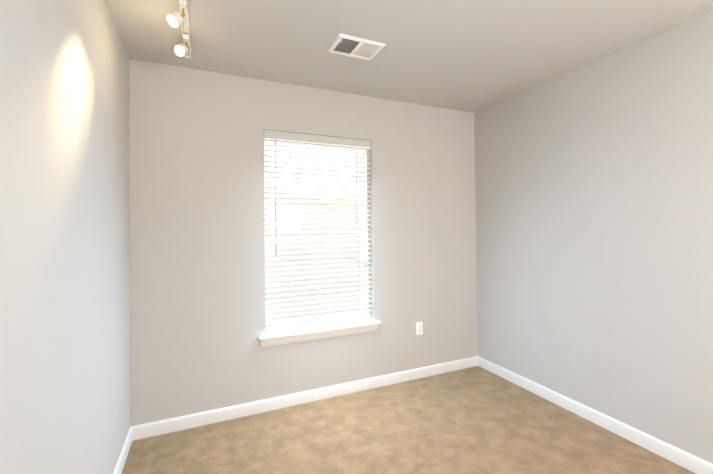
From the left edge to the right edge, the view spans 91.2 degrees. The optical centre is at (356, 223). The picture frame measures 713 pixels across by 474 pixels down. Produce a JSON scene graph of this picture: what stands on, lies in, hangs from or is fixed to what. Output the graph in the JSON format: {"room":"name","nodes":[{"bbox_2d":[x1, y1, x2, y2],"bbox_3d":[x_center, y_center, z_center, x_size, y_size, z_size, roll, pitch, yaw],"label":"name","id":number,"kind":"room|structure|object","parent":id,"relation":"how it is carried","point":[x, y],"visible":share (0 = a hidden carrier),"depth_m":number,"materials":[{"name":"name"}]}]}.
{"room":"empty room","nodes":[
{"label":"empty room","id":0,"kind":"room"},
{"bbox_2d":[0,0,129,473],"bbox_3d":[-0.671,0.125,0.310,0.120,2.440,4.551,0,-1,-24],"label":"wall","id":1,"kind":"structure","parent":0,"point":[64,254],"depth_m":1.18,"materials":[{"name":"paint"}]},
{"bbox_2d":[113,425,136,473],"bbox_3d":[-0.581,1.301,0.286,0.014,0.086,4.231,0,-1,-24],"label":"baseboard","id":2,"kind":"structure","parent":1,"relation":"attached to","point":[132,433],"depth_m":2.04,"materials":[{"name":"white paint"}]},
{"bbox_2d":[129,59,477,425],"bbox_3d":[-0.186,0.151,2.899,2.852,2.440,0.200,0,-1,-24],"label":"wall","id":3,"kind":"structure","parent":0,"point":[197,261],"depth_m":2.54,"materials":[{"name":"paint"}]},
{"bbox_2d":[137,356,476,439],"bbox_3d":[-0.131,1.326,2.786,2.790,0.086,0.014,0,-1,-24],"label":"baseboard","id":4,"kind":"structure","parent":3,"relation":"attached to","point":[146,430],"depth_m":2.62,"materials":[{"name":"white paint"}]},
{"bbox_2d":[264,140,367,324],"bbox_3d":[-0.326,0.061,2.881,0.889,1.523,0.080,0,-1,-24],"label":"window","id":5,"kind":"structure","parent":3,"relation":"in","point":[312,147],"depth_m":2.88,"materials":[{"name":"white plastic"}]},
{"bbox_2d":[264,130,371,333],"bbox_3d":[-0.286,0.058,2.788,0.883,1.514,0.070,0,-1,-24],"label":"window blinds","id":6,"kind":"object","parent":5,"relation":"attached to","point":[281,137],"visible":0.9,"depth_m":2.77,"materials":[{"name":"white plastic"}]},
{"bbox_2d":[258,320,380,347],"bbox_3d":[-0.275,0.862,2.773,0.993,0.082,0.134,0,-1,-24],"label":"window sill","id":7,"kind":"structure","parent":3,"relation":"attached to","point":[294,336],"depth_m":2.71,"materials":[{"name":"white paint"}]},
{"bbox_2d":[416,322,422,334],"bbox_3d":[0.560,0.932,3.100,0.070,0.114,0.009,0,-1,-24],"label":"duplex electrical outlet","id":8,"kind":"object","parent":3,"relation":"attached to","point":[419,328],"visible":1,"depth_m":3.10,"materials":[{"name":"white plastic"}]},
{"bbox_2d":[104,0,712,112],"bbox_3d":[0.676,-1.162,0.924,3.092,0.120,4.551,0,-1,-24],"label":"ceiling","id":9,"kind":"structure","parent":0,"point":[472,56],"depth_m":2.04,"materials":[{"name":"paint"}]},
{"bbox_2d":[167,0,191,58],"bbox_3d":[-0.824,-1.002,1.610,0.097,0.151,1.304,0,-1,-24],"label":"spotlight","id":10,"kind":"object","parent":9,"relation":"attached to","point":[175,19],"visible":1,"depth_m":1.84,"materials":[{"name":"white metal"}]},
{"bbox_2d":[328,33,385,60],"bbox_3d":[-0.001,-1.072,2.139,0.300,0.017,0.215,0,-1,-24],"label":"ceiling vent","id":11,"kind":"object","parent":9,"relation":"in","point":[353,46],"visible":1,"depth_m":2.12,"materials":[{"name":"white metal"}]},
{"bbox_2d":[122,366,695,473],"bbox_3d":[0.703,1.387,0.893,3.092,0.100,4.551,0,-1,-24],"label":"floor","id":12,"kind":"structure","parent":0,"point":[475,420],"depth_m":2.19,"materials":[{"name":"carpet"}]},
{"bbox_2d":[474,11,712,463],"bbox_3d":[2.050,0.111,1.506,0.120,2.440,4.551,0,-1,-24],"label":"wall","id":13,"kind":"structure","parent":0,"point":[594,215],"depth_m":2.26,"materials":[{"name":"paint"}]},
{"bbox_2d":[477,356,712,473],"bbox_3d":[2.017,1.287,1.428,0.014,0.086,4.231,0,-1,-24],"label":"baseboard","id":14,"kind":"structure","parent":13,"relation":"attached to","point":[683,458],"depth_m":2.26,"materials":[{"name":"white paint"}]}
]}

